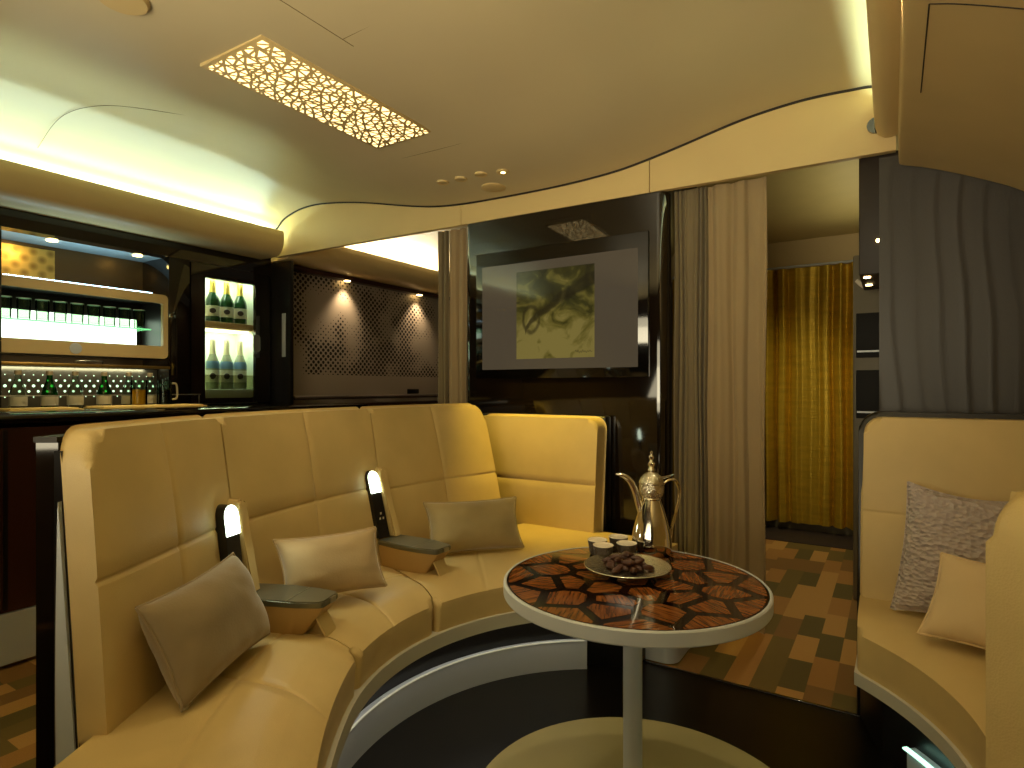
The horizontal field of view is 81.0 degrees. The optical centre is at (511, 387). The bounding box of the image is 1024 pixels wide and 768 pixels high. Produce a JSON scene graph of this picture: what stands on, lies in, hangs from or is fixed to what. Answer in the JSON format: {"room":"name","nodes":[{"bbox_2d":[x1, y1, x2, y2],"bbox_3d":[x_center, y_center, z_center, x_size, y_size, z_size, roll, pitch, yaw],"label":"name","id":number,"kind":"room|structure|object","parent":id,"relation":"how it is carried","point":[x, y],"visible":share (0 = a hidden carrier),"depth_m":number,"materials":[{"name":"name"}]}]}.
{"room":"aircraft cabin","nodes":[
{"label":"aircraft cabin","id":0,"kind":"room"},
{"bbox_2d":[340,401,437,405],"bbox_3d":[-1.282,0.672,6.043,0.160,1.055,2.370,0,0,32],"label":"wall","id":1,"kind":"structure","parent":0,"point":[408,402],"depth_m":6.07,"materials":[{"name":"brown wood"}]},
{"bbox_2d":[294,265,449,402],"bbox_3d":[-1.273,-0.460,6.037,0.180,1.200,2.370,0,0,32],"label":"wall panel","id":2,"kind":"object","parent":1,"relation":"attached to","point":[357,340],"visible":0.88,"depth_m":5.74,"materials":[{"name":"metal"}]},
{"bbox_2d":[345,226,466,273],"bbox_3d":[-0.473,-1.365,5.506,2.140,0.330,2.610,0,0,32],"label":"ceiling","id":3,"kind":"structure","parent":0,"point":[421,250],"depth_m":5.97,"materials":[{"name":"paint"}]},
{"bbox_2d":[0,526,856,767],"bbox_3d":[-0.399,1.221,2.918,6.600,0.058,7.900,0,0,32],"label":"floor","id":4,"kind":"structure","parent":0,"point":[807,651],"depth_m":2.74,"materials":[{"name":"brown carpet"}]},
{"bbox_2d":[0,207,366,666],"bbox_3d":[-2.303,0.080,3.706,1.500,2.240,2.390,0,0,32],"label":"bar cabinet","id":5,"kind":"object","parent":4,"relation":"on","point":[52,259],"visible":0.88,"depth_m":3.82,"materials":[{"name":"black paint"}]},
{"bbox_2d":[1,295,11,317],"bbox_3d":[-2.998,-0.477,3.543,0.073,0.132,0.073,0,0,32],"label":"tumbler","id":6,"kind":"object","parent":5,"relation":"on","point":[10,316],"visible":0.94,"depth_m":3.55,"materials":[{"name":"clear glass"}]},
{"bbox_2d":[16,297,30,318],"bbox_3d":[-2.948,-0.477,3.623,0.073,0.132,0.073,0,0,32],"label":"tumbler","id":7,"kind":"object","parent":5,"relation":"on","point":[17,298],"visible":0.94,"depth_m":3.62,"materials":[{"name":"clear glass"}]},
{"bbox_2d":[35,299,49,320],"bbox_3d":[-2.897,-0.477,3.702,0.073,0.132,0.073,0,0,32],"label":"tumbler","id":8,"kind":"object","parent":5,"relation":"on","point":[36,300],"visible":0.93,"depth_m":3.70,"materials":[{"name":"clear glass"}]},
{"bbox_2d":[53,301,66,321],"bbox_3d":[-2.847,-0.477,3.781,0.073,0.132,0.073,0,0,32],"label":"tumbler","id":9,"kind":"object","parent":5,"relation":"on","point":[53,301],"visible":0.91,"depth_m":3.77,"materials":[{"name":"clear glass"}]},
{"bbox_2d":[1,317,150,331],"bbox_3d":[-2.895,-0.407,3.780,0.220,0.008,1.080,0,0,32],"label":"glass shelf","id":10,"kind":"object","parent":5,"relation":"attached to","point":[5,321],"depth_m":3.87,"materials":[{"name":"white glass"}]},
{"bbox_2d":[70,303,83,323],"bbox_3d":[-2.797,-0.477,3.861,0.073,0.132,0.073,0,0,32],"label":"tumbler","id":11,"kind":"object","parent":5,"relation":"on","point":[82,322],"visible":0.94,"depth_m":3.86,"materials":[{"name":"clear glass"}]},
{"bbox_2d":[1,366,156,406],"bbox_3d":[-2.859,-0.007,3.809,0.010,0.245,1.168,0,0,32],"label":"backsplash","id":12,"kind":"structure","parent":5,"relation":"attached to","point":[93,374],"depth_m":3.85,"materials":[{"name":"grey metal"}]},
{"bbox_2d":[87,304,99,324],"bbox_3d":[-2.746,-0.477,3.940,0.073,0.132,0.073,0,0,32],"label":"tumbler","id":13,"kind":"object","parent":5,"relation":"on","point":[88,305],"visible":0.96,"depth_m":3.93,"materials":[{"name":"clear glass"}]},
{"bbox_2d":[103,306,115,325],"bbox_3d":[-2.696,-0.477,4.019,0.073,0.132,0.073,0,0,32],"label":"tumbler","id":14,"kind":"object","parent":5,"relation":"on","point":[104,307],"visible":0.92,"depth_m":4.01,"materials":[{"name":"clear glass"}]},
{"bbox_2d":[118,308,130,326],"bbox_3d":[-2.646,-0.477,4.099,0.073,0.132,0.073,0,0,32],"label":"tumbler","id":15,"kind":"object","parent":5,"relation":"on","point":[129,309],"visible":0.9,"depth_m":4.10,"materials":[{"name":"clear glass"}]},
{"bbox_2d":[133,309,144,327],"bbox_3d":[-2.595,-0.477,4.178,0.073,0.132,0.073,0,0,32],"label":"tumbler","id":16,"kind":"object","parent":5,"relation":"on","point":[134,310],"visible":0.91,"depth_m":4.17,"materials":[{"name":"clear glass"}]},
{"bbox_2d":[0,159,283,259],"bbox_3d":[-3.132,-1.129,2.817,0.292,0.193,4.600,0,0,32],"label":"trim","id":17,"kind":"structure","parent":5,"relation":"attached to","point":[25,188],"depth_m":3.77,"materials":[{"name":"beige plastic"}]},
{"bbox_2d":[0,402,366,424],"bbox_3d":[-2.154,0.135,3.605,1.140,0.040,2.380,0,0,32],"label":"countertop","id":18,"kind":"structure","parent":5,"relation":"on","point":[88,414],"depth_m":3.07,"materials":[{"name":"black paint"}]},
{"bbox_2d":[8,370,27,407],"bbox_3d":[-2.642,0.010,3.209,0.080,0.209,0.080,0,0,32],"label":"water bottle","id":19,"kind":"object","parent":18,"relation":"on","point":[12,401],"visible":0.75,"depth_m":3.19,"materials":[{"name":"clear glass"}]},
{"bbox_2d":[0,407,83,411],"bbox_3d":[-2.439,0.108,3.099,0.200,0.012,0.320,0,0,32],"label":"serving tray","id":20,"kind":"object","parent":18,"relation":"on","point":[30,408],"visible":1,"depth_m":3.03,"materials":[{"name":"brown wood"}]},
{"bbox_2d":[40,371,58,406],"bbox_3d":[-2.566,0.010,3.329,0.080,0.209,0.080,0,0,32],"label":"wine bottle","id":21,"kind":"object","parent":18,"relation":"on","point":[49,388],"visible":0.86,"depth_m":3.31,"materials":[{"name":"green glass"}]},
{"bbox_2d":[67,371,83,407],"bbox_3d":[-2.499,0.010,3.434,0.080,0.209,0.080,0,0,32],"label":"water bottle","id":22,"kind":"object","parent":18,"relation":"on","point":[71,400],"visible":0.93,"depth_m":3.42,"materials":[{"name":"clear glass"}]},
{"bbox_2d":[96,372,111,405],"bbox_3d":[-2.419,0.010,3.559,0.080,0.209,0.080,0,0,32],"label":"water bottle","id":23,"kind":"object","parent":18,"relation":"on","point":[104,388],"visible":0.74,"depth_m":3.54,"materials":[{"name":"green glass"}]},
{"bbox_2d":[121,373,134,404],"bbox_3d":[-2.346,0.010,3.674,0.080,0.209,0.080,0,0,32],"label":"water bottle","id":24,"kind":"object","parent":18,"relation":"on","point":[124,399],"visible":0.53,"depth_m":3.64,"materials":[{"name":"clear glass"}]},
{"bbox_2d":[83,404,206,408],"bbox_3d":[-2.173,0.108,3.588,0.235,0.012,0.590,0,0,32],"label":"serving tray","id":25,"kind":"object","parent":18,"relation":"on","point":[152,405],"visible":0.95,"depth_m":3.50,"materials":[{"name":"brown wood"}]},
{"bbox_2d":[130,380,146,404],"bbox_3d":[-2.239,0.030,3.600,0.088,0.155,0.088,0,0,32],"label":"drinking glass","id":26,"kind":"object","parent":25,"relation":"on","point":[137,397],"visible":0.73,"depth_m":3.57,"materials":[{"name":"clear glass"}]},
{"bbox_2d":[157,380,177,403],"bbox_3d":[-2.147,0.030,3.745,0.084,0.155,0.127,0,0,32],"label":"mug","id":27,"kind":"object","parent":25,"relation":"on","point":[163,396],"visible":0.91,"depth_m":3.70,"materials":[{"name":"clear glass"}]},
{"bbox_2d":[144,373,156,403],"bbox_3d":[-2.280,0.010,3.779,0.080,0.209,0.080,0,0,32],"label":"water bottle","id":28,"kind":"object","parent":18,"relation":"on","point":[150,398],"visible":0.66,"depth_m":3.76,"materials":[{"name":"clear glass"}]},
{"bbox_2d":[190,261,269,403],"bbox_3d":[-2.283,-0.400,4.715,0.332,1.040,0.655,0,0,32],"label":"cooler","id":29,"kind":"object","parent":18,"relation":"on","point":[255,336],"visible":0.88,"depth_m":4.76,"materials":[{"name":"black paint"}]},
{"bbox_2d":[205,339,219,388],"bbox_3d":[-2.303,-0.183,4.617,0.100,0.384,0.103,0,0,-28],"label":"champagne bottle","id":30,"kind":"object","parent":29,"relation":"on","point":[212,372],"visible":0.93,"depth_m":4.59,"materials":[{"name":"beige"}]},
{"bbox_2d":[205,280,219,321],"bbox_3d":[-2.303,-0.668,4.617,0.104,0.325,0.108,0,0,-28],"label":"champagne bottle","id":31,"kind":"object","parent":29,"relation":"on","point":[212,302],"visible":0.92,"depth_m":4.58,"materials":[{"name":"green glass"}]},
{"bbox_2d":[220,340,233,388],"bbox_3d":[-2.242,-0.183,4.714,0.100,0.384,0.103,0,0,-28],"label":"champagne bottle","id":32,"kind":"object","parent":29,"relation":"on","point":[226,364],"visible":0.96,"depth_m":4.68,"materials":[{"name":"green glass"}]},
{"bbox_2d":[220,282,233,322],"bbox_3d":[-2.242,-0.668,4.714,0.104,0.325,0.108,0,0,-28],"label":"champagne bottle","id":33,"kind":"object","parent":29,"relation":"on","point":[226,302],"visible":0.89,"depth_m":4.68,"materials":[{"name":"green glass"}]},
{"bbox_2d":[205,389,252,397],"bbox_3d":[-2.295,0.055,4.707,0.240,0.090,0.450,0,0,32],"label":"shelf","id":34,"kind":"object","parent":29,"relation":"attached to","point":[209,393],"depth_m":4.64,"materials":[{"name":"white"}]},
{"bbox_2d":[205,321,252,331],"bbox_3d":[-2.295,-0.480,4.707,0.240,0.050,0.450,0,0,32],"label":"shelf","id":35,"kind":"object","parent":29,"relation":"attached to","point":[210,326],"depth_m":4.67,"materials":[{"name":"brown wood"}]},
{"bbox_2d":[234,341,246,388],"bbox_3d":[-2.180,-0.183,4.811,0.100,0.384,0.103,0,0,-28],"label":"champagne bottle","id":36,"kind":"object","parent":29,"relation":"on","point":[240,366],"visible":0.94,"depth_m":4.78,"materials":[{"name":"green glass"}]},
{"bbox_2d":[234,284,246,324],"bbox_3d":[-2.180,-0.668,4.811,0.104,0.325,0.108,0,0,-28],"label":"champagne bottle","id":37,"kind":"object","parent":29,"relation":"on","point":[240,305],"visible":0.9,"depth_m":4.78,"materials":[{"name":"green glass"}]},
{"bbox_2d":[268,260,293,402],"bbox_3d":[-1.926,0.090,4.907,0.390,2.220,0.038,0,0,32],"label":"trim","id":38,"kind":"structure","parent":5,"relation":"attached to","point":[282,273],"depth_m":4.84,"materials":[{"name":"black wood"}]},
{"bbox_2d":[282,313,285,356],"bbox_3d":[-1.829,-0.426,4.819,0.038,0.347,0.005,0,0,32],"label":"handle","id":39,"kind":"object","parent":38,"relation":"attached to","point":[283,314],"visible":1,"depth_m":4.82,"materials":[{"name":"grey metal"}]},
{"bbox_2d":[853,255,878,599],"bbox_3d":[2.185,0.225,3.433,0.390,1.950,0.461,0,0,32],"label":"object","id":40,"kind":"object","parent":4,"relation":"on","point":[865,302],"visible":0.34,"depth_m":3.37,"materials":[{"name":"grey laminate"}]},
{"bbox_2d":[855,279,877,289],"bbox_3d":[1.967,-0.573,3.313,0.131,0.068,0.029,0,0,39],"label":"light fixture","id":41,"kind":"object","parent":40,"relation":"on","point":[858,282],"depth_m":3.33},
{"bbox_2d":[857,411,877,412],"bbox_3d":[2.054,0.135,3.302,0.270,0.010,0.006,0,0,32],"label":"shelf","id":42,"kind":"object","parent":40,"relation":"attached to","point":[857,411],"depth_m":3.35,"materials":[{"name":"grey metal"}]},
{"bbox_2d":[857,350,878,351],"bbox_3d":[2.054,-0.205,3.302,0.270,0.010,0.006,0,0,32],"label":"shelf","id":43,"kind":"object","parent":40,"relation":"attached to","point":[857,350],"depth_m":3.34,"materials":[{"name":"grey metal"}]},
{"bbox_2d":[0,0,871,228],"bbox_3d":[-1.413,-1.284,1.749,4.580,0.369,4.640,0,0,32],"label":"ceiling","id":44,"kind":"structure","parent":0,"point":[548,93],"depth_m":2.53,"materials":[{"name":"paint"}]},
{"bbox_2d":[99,0,150,15],"bbox_3d":[-1.216,-1.216,1.873,0.150,0.024,0.150,0,0,32],"label":"ceiling disc","id":45,"kind":"object","parent":44,"relation":"attached to","point":[128,7],"visible":1,"depth_m":1.89,"materials":[{"name":"beige plastic"}]},
{"bbox_2d":[38,0,453,157],"bbox_3d":[-1.081,-1.317,2.419,2.272,0.237,2.927,0,0,-21],"label":"trim","id":46,"kind":"structure","parent":44,"relation":"attached to","point":[280,0],"depth_m":2.92,"materials":[{"name":"brown"}]},
{"bbox_2d":[200,35,431,148],"bbox_3d":[-0.772,-1.232,2.554,0.372,0.045,0.927,0,0,32],"label":"ceiling light panel","id":47,"kind":"object","parent":44,"relation":"attached to","point":[260,65],"visible":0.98,"depth_m":2.45,"materials":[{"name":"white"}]},
{"bbox_2d":[437,180,448,184],"bbox_3d":[-0.395,-1.181,3.433,0.072,0.019,0.072,0,0,32],"label":"air nozzle","id":48,"kind":"object","parent":44,"relation":"attached to","point":[440,182],"visible":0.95,"depth_m":3.42,"materials":[{"name":"beige plastic"}]},
{"bbox_2d":[455,176,466,181],"bbox_3d":[-0.286,-1.176,3.368,0.072,0.019,0.072,0,0,32],"label":"air nozzle","id":49,"kind":"object","parent":44,"relation":"attached to","point":[457,178],"visible":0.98,"depth_m":3.36,"materials":[{"name":"beige plastic"}]},
{"bbox_2d":[474,171,486,177],"bbox_3d":[-0.170,-1.175,3.291,0.072,0.019,0.072,0,0,32],"label":"air nozzle","id":50,"kind":"object","parent":44,"relation":"attached to","point":[480,174],"visible":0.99,"depth_m":3.28,"materials":[{"name":"beige plastic"}]},
{"bbox_2d":[481,183,505,191],"bbox_3d":[-0.107,-1.165,3.479,0.144,0.018,0.144,0,0,32],"label":"ceiling speaker","id":51,"kind":"object","parent":44,"relation":"attached to","point":[489,187],"visible":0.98,"depth_m":3.46},
{"bbox_2d":[496,169,509,174],"bbox_3d":[-0.049,-1.173,3.245,0.072,0.021,0.072,0,0,32],"label":"recessed light","id":52,"kind":"object","parent":44,"relation":"in","point":[499,171],"visible":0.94,"depth_m":3.24,"materials":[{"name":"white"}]},
{"bbox_2d":[449,304,466,402],"bbox_3d":[1.392,-0.200,5.926,6.400,2.800,0.060,0,0,32],"label":"wall","id":53,"kind":"structure","parent":0,"point":[449,304],"depth_m":7.25,"materials":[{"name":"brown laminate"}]},
{"bbox_2d":[271,247,449,296],"bbox_3d":[-1.179,-1.129,5.894,0.292,0.193,2.510,0,0,32],"label":"trim","id":54,"kind":"structure","parent":53,"relation":"attached to","point":[341,260],"depth_m":5.50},
{"bbox_2d":[352,662,897,767],"bbox_3d":[-0.136,1.212,0.691,3.470,0.036,4.020,0,0,32],"label":"floor","id":55,"kind":"structure","parent":0,"point":[468,728],"depth_m":2.16,"materials":[{"name":"black carpet"}]},
{"bbox_2d":[33,403,689,767],"bbox_3d":[-0.266,0.642,2.261,1.445,1.115,2.655,0,0,32],"label":"curved sofa","id":56,"kind":"object","parent":55,"relation":"on","point":[129,513],"visible":0.82,"depth_m":1.86,"materials":[{"name":"leather"}]},
{"bbox_2d":[135,552,270,712],"bbox_3d":[-0.777,0.602,1.546,0.188,0.252,0.398,0,0,6],"label":"throw pillow","id":57,"kind":"object","parent":56,"relation":"on","point":[197,629],"visible":1,"depth_m":1.43,"materials":[{"name":"beige fabric"}]},
{"bbox_2d":[224,505,240,536],"bbox_3d":[-0.850,0.401,1.821,0.016,0.089,0.058,0,0,14],"label":"light","id":58,"kind":"object","parent":56,"relation":"attached to","point":[232,514],"depth_m":1.82,"materials":[{"name":"white plastic"}]},
{"bbox_2d":[256,583,337,608],"bbox_3d":[-0.698,0.642,1.855,0.310,0.020,0.139,0,0,14],"label":"tray","id":59,"kind":"object","parent":56,"relation":"on","point":[272,595],"depth_m":1.82,"materials":[{"name":"grey"}]},
{"bbox_2d":[272,526,387,592],"bbox_3d":[-0.612,0.597,2.041,0.375,0.211,0.137,0,0,-28],"label":"throw pillow","id":60,"kind":"object","parent":56,"relation":"on","point":[345,561],"visible":0.84,"depth_m":1.99,"materials":[{"name":"beige fabric"}]},
{"bbox_2d":[368,471,381,493],"bbox_3d":[-0.588,0.401,2.561,0.032,0.089,0.058,0,0,32],"label":"light","id":61,"kind":"object","parent":56,"relation":"attached to","point":[374,477],"depth_m":2.56,"materials":[{"name":"white plastic"}]},
{"bbox_2d":[378,535,450,554],"bbox_3d":[-0.396,0.642,2.465,0.312,0.020,0.139,0,0,32],"label":"tray","id":62,"kind":"object","parent":56,"relation":"on","point":[401,544],"depth_m":2.44,"materials":[{"name":"grey"}]},
{"bbox_2d":[423,496,524,553],"bbox_3d":[-0.170,0.617,2.696,0.452,0.222,0.168,0,0,-15],"label":"throw pillow","id":63,"kind":"object","parent":56,"relation":"on","point":[466,526],"visible":0.93,"depth_m":2.64,"materials":[{"name":"beige fabric"}]},
{"bbox_2d":[486,547,773,767],"bbox_3d":[0.363,0.865,1.682,0.974,0.656,0.974,0,0,32],"label":"round table","id":64,"kind":"object","parent":55,"relation":"on","point":[702,601],"visible":0.83,"depth_m":1.66,"materials":[{"name":"brown wood"}]},
{"bbox_2d":[587,537,606,554],"bbox_3d":[0.277,0.513,1.944,0.065,0.048,0.065,0,0,32],"label":"coffee cup","id":65,"kind":"object","parent":64,"relation":"on","point":[591,540],"visible":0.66,"depth_m":1.94,"materials":[{"name":"white ceramic"}]},
{"bbox_2d":[593,542,613,554],"bbox_3d":[0.285,0.513,1.877,0.065,0.048,0.065,0,0,32],"label":"coffee cup","id":66,"kind":"object","parent":64,"relation":"on","point":[604,548],"visible":0.71,"depth_m":1.86,"materials":[{"name":"white ceramic"}]},
{"bbox_2d":[609,534,627,551],"bbox_3d":[0.352,0.513,1.984,0.065,0.048,0.065,0,0,32],"label":"coffee cup","id":67,"kind":"object","parent":64,"relation":"on","point":[613,538],"visible":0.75,"depth_m":1.97,"materials":[{"name":"white ceramic"}]},
{"bbox_2d":[616,540,636,552],"bbox_3d":[0.363,0.513,1.901,0.065,0.048,0.065,0,0,32],"label":"coffee cup","id":68,"kind":"object","parent":64,"relation":"on","point":[622,545],"visible":0.73,"depth_m":1.88,"materials":[{"name":"white ceramic"}]},
{"bbox_2d":[584,553,671,580],"bbox_3d":[0.335,0.525,1.744,0.250,0.025,0.250,0,0,32],"label":"serving plate","id":69,"kind":"object","parent":64,"relation":"on","point":[594,563],"visible":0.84,"depth_m":1.72,"materials":[{"name":"silver metal"}]},
{"bbox_2d":[606,562,615,568],"bbox_3d":[0.285,0.513,1.733,0.020,0.019,0.043,0,0,-26],"label":"fruit","id":70,"kind":"object","parent":69,"relation":"on","point":[609,564],"visible":0.93,"depth_m":1.72,"materials":[{"name":"brown food"}]},
{"bbox_2d":[611,565,622,573],"bbox_3d":[0.297,0.512,1.695,0.042,0.021,0.020,0,0,-42],"label":"fruit","id":71,"kind":"object","parent":69,"relation":"on","point":[617,569],"visible":1,"depth_m":1.69,"materials":[{"name":"brown food"}]},
{"bbox_2d":[614,556,622,562],"bbox_3d":[0.308,0.498,1.743,0.020,0.018,0.043,0,0,34],"label":"fruit","id":72,"kind":"object","parent":69,"relation":"on","point":[617,559],"visible":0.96,"depth_m":1.73,"materials":[{"name":"brown food"}]},
{"bbox_2d":[616,564,629,570],"bbox_3d":[0.316,0.512,1.714,0.043,0.018,0.020,0,0,30],"label":"fruit","id":73,"kind":"object","parent":69,"relation":"on","point":[625,568],"visible":0.77,"depth_m":1.70,"materials":[{"name":"brown food"}]},
{"bbox_2d":[621,559,634,565],"bbox_3d":[0.330,0.498,1.713,0.044,0.017,0.020,0,0,25],"label":"fruit","id":74,"kind":"object","parent":73,"relation":"on","point":[627,562],"visible":1,"depth_m":1.71,"materials":[{"name":"brown food"}]},
{"bbox_2d":[629,567,636,572],"bbox_3d":[0.341,0.513,1.689,0.020,0.019,0.043,0,0,-1],"label":"fruit","id":75,"kind":"object","parent":69,"relation":"on","point":[632,569],"visible":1,"depth_m":1.68,"materials":[{"name":"brown food"}]},
{"bbox_2d":[632,565,642,570],"bbox_3d":[0.356,0.513,1.706,0.020,0.018,0.043,0,0,-38],"label":"fruit","id":76,"kind":"object","parent":69,"relation":"on","point":[639,568],"visible":0.69,"depth_m":1.70,"materials":[{"name":"brown food"}]},
{"bbox_2d":[633,558,644,564],"bbox_3d":[0.361,0.498,1.721,0.043,0.020,0.020,0,0,-20],"label":"fruit","id":77,"kind":"object","parent":69,"relation":"on","point":[638,561],"visible":0.94,"depth_m":1.71,"materials":[{"name":"brown food"}]},
{"bbox_2d":[642,564,654,570],"bbox_3d":[0.389,0.513,1.713,0.042,0.019,0.020,0,0,-23],"label":"fruit","id":78,"kind":"object","parent":69,"relation":"on","point":[647,567],"visible":1,"depth_m":1.71,"materials":[{"name":"brown food"}]},
{"label":"fruit","id":79,"kind":"object","parent":69,"relation":"on","visible":0},
{"bbox_2d":[610,554,621,559],"bbox_3d":[0.309,0.498,1.770,0.044,0.017,0.020,0,-1,-4],"label":"fruit","id":80,"kind":"object","parent":79,"relation":"on","point":[613,556],"visible":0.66,"depth_m":1.76,"materials":[{"name":"brown food"}]},
{"bbox_3d":[0.327,0.498,1.762,0.044,0.017,0.020,-9,0,26],"label":"fruit","id":81,"kind":"object","parent":80,"relation":"on","visible":0},
{"bbox_2d":[622,551,630,557],"bbox_3d":[0.333,0.484,1.746,0.020,0.018,0.043,0,0,-13],"label":"fruit","id":82,"kind":"object","parent":81,"relation":"on","point":[627,554],"visible":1,"depth_m":1.74,"materials":[{"name":"brown food"}]},
{"label":"fruit","id":83,"kind":"object","parent":69,"relation":"on","visible":0},
{"bbox_2d":[629,556,641,559],"bbox_3d":[0.359,0.498,1.751,0.043,0.017,0.020,0,0,8],"label":"fruit","id":84,"kind":"object","parent":83,"relation":"on","point":[631,557],"visible":0.57,"depth_m":1.75,"materials":[{"name":"brown food"}]},
{"bbox_2d":[616,451,680,556],"bbox_3d":[0.448,0.370,1.960,0.182,0.333,0.130,0,0,32],"label":"coffee pot","id":85,"kind":"object","parent":64,"relation":"on","point":[652,534],"visible":1,"depth_m":1.92,"materials":[{"name":"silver metal"}]},
{"bbox_2d":[854,411,1023,767],"bbox_3d":[1.332,0.645,1.249,1.147,1.110,2.112,0,0,32],"label":"sofa","id":86,"kind":"object","parent":55,"relation":"on","point":[923,701],"visible":0.88,"depth_m":1.87,"materials":[{"name":"leather"}]},
{"bbox_2d":[890,481,1007,612],"bbox_3d":[1.416,0.531,1.936,0.316,0.424,0.175,0,0,43],"label":"throw pillow","id":87,"kind":"object","parent":86,"relation":"on","point":[936,522],"visible":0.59,"depth_m":1.93,"materials":[{"name":"grey fabric"}]},
{"bbox_2d":[916,552,985,649],"bbox_3d":[1.345,0.612,1.673,0.138,0.232,0.347,0,0,-39],"label":"throw pillow","id":88,"kind":"object","parent":86,"relation":"on","point":[956,612],"visible":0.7,"depth_m":1.71,"materials":[{"name":"beige fabric"}]},
{"bbox_2d":[672,187,708,538],"bbox_3d":[0.963,-0.025,4.606,1.250,2.450,2.390,0,0,32],"label":"wall","id":89,"kind":"structure","parent":0,"point":[673,191],"depth_m":3.73,"materials":[{"name":"brown wood"}]},
{"bbox_2d":[766,516,852,535],"bbox_3d":[2.526,1.150,5.006,0.800,0.100,0.040,0,0,32],"label":"baseboard","id":90,"kind":"structure","parent":89,"relation":"attached to","point":[774,523],"depth_m":5.01,"materials":[{"name":"grey laminate"}]},
{"bbox_2d":[767,233,858,270],"bbox_3d":[2.692,-1.133,4.924,1.330,0.235,0.040,0,0,32],"label":"trim","id":91,"kind":"structure","parent":89,"relation":"attached to","point":[839,247],"depth_m":5.01,"materials":[{"name":"beige plastic"}]},
{"bbox_2d":[467,155,1023,542],"bbox_3d":[1.161,0.080,2.969,3.380,2.240,0.142,0,0,32],"label":"wall","id":92,"kind":"structure","parent":0,"point":[951,245],"depth_m":2.57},
{"bbox_2d":[277,203,462,257],"bbox_3d":[-1.105,-1.214,4.335,1.868,0.352,0.035,0,0,32],"label":"trim","id":93,"kind":"structure","parent":92,"relation":"attached to","point":[325,226],"depth_m":4.34,"materials":[{"name":"beige plastic"}]},
{"bbox_2d":[438,228,466,403],"bbox_3d":[-0.395,0.075,3.949,0.246,2.230,0.058,0,0,32],"label":"curtain","id":94,"kind":"object","parent":93,"relation":"hanging from","point":[452,345],"visible":0.41,"depth_m":3.93,"materials":[{"name":"beige fabric"}]},
{"bbox_2d":[461,160,649,225],"bbox_3d":[0.208,-1.115,3.501,1.236,0.174,0.035,0,0,32],"label":"trim","id":95,"kind":"structure","parent":92,"relation":"attached to","point":[635,180],"depth_m":3.41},
{"bbox_2d":[476,230,648,378],"bbox_3d":[0.249,-0.444,3.457,1.115,0.772,0.020,0,0,32],"label":"television","id":96,"kind":"object","parent":92,"relation":"attached to","point":[580,308],"visible":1,"depth_m":3.41,"materials":[{"name":"black glass"}]},
{"bbox_2d":[516,263,593,358],"bbox_3d":[0.241,-0.431,3.452,0.508,0.518,0.001,0,0,32],"label":"picture","id":97,"kind":"object","parent":96,"relation":"attached to","point":[555,302],"depth_m":3.45,"materials":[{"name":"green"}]},
{"bbox_2d":[650,88,895,192],"bbox_3d":[1.194,-1.171,2.876,1.090,0.301,0.035,0,0,32],"label":"trim","id":98,"kind":"structure","parent":92,"relation":"attached to","point":[830,129],"depth_m":2.81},
{"bbox_2d":[673,176,766,633],"bbox_3d":[1.043,0.081,3.034,0.465,2.218,0.046,0,0,32],"label":"curtain","id":99,"kind":"object","parent":98,"relation":"hanging from","point":[720,272],"visible":0.88,"depth_m":3.02,"materials":[{"name":"beige fabric"}]},
{"bbox_2d":[867,118,876,133],"bbox_3d":[1.579,-1.140,2.603,0.068,0.068,0.012,0,0,32],"label":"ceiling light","id":100,"kind":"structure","parent":92,"relation":"attached to","point":[870,125],"depth_m":2.61,"materials":[{"name":"grey"}]},
{"bbox_2d":[859,150,898,289],"bbox_3d":[1.802,-0.766,2.819,0.278,0.537,0.508,0,0,32],"label":"upper cabinet","id":101,"kind":"object","parent":92,"relation":"attached to","point":[869,166],"visible":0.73,"depth_m":2.67,"materials":[{"name":"brown wood"}]},
{"bbox_2d":[697,134,897,243],"bbox_3d":[2.025,-1.265,3.873,1.330,0.030,2.530,0,0,32],"label":"ceiling","id":102,"kind":"structure","parent":0,"point":[822,200],"depth_m":4.04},
{"bbox_2d":[898,0,1023,190],"bbox_3d":[0.866,0.045,0.309,1.094,2.310,4.650,0,0,32],"label":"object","id":103,"kind":"structure","parent":0,"point":[967,117],"depth_m":1.80,"materials":[{"name":"beige plastic"}]},
{"bbox_2d":[276,85,871,229],"bbox_3d":[-0.158,-1.275,3.708,4.366,0.250,0.014,0,0,32],"label":"trim","id":104,"kind":"structure","parent":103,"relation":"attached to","point":[868,86],"depth_m":3.21,"materials":[{"name":"black"}]},
{"bbox_2d":[642,660,860,716],"bbox_3d":[0.942,1.206,2.390,3.470,0.029,0.015,0,0,32],"label":"trim","id":105,"kind":"structure","parent":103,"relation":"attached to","point":[653,663],"depth_m":2.37,"materials":[{"name":"black paint"}]},
{"bbox_2d":[866,0,900,137],"bbox_3d":[0.425,-1.160,0.583,0.226,0.170,4.640,0,0,32],"label":"trim","id":106,"kind":"structure","parent":103,"relation":"attached to","point":[883,16],"depth_m":1.99,"materials":[{"name":"beige plastic"}]},
{"bbox_2d":[920,3,1023,92],"bbox_3d":[1.264,-0.882,1.613,0.258,0.113,0.522,0,0,32],"label":"trim","id":107,"kind":"structure","parent":103,"relation":"attached to","point":[929,4],"depth_m":1.46,"materials":[{"name":"black"}]},
{"bbox_3d":[1.904,-0.025,4.773,0.040,2.450,1.100,0,0,32],"label":"wall","id":108,"kind":"structure","parent":0,"visible":0},
{"bbox_2d":[765,260,852,529],"bbox_3d":[2.462,0.051,4.952,0.851,2.148,0.129,0,0,32],"label":"curtain","id":109,"kind":"object","parent":108,"relation":"hanging from","point":[809,373],"visible":0.84,"depth_m":4.95,"materials":[{"name":"gold fabric"}]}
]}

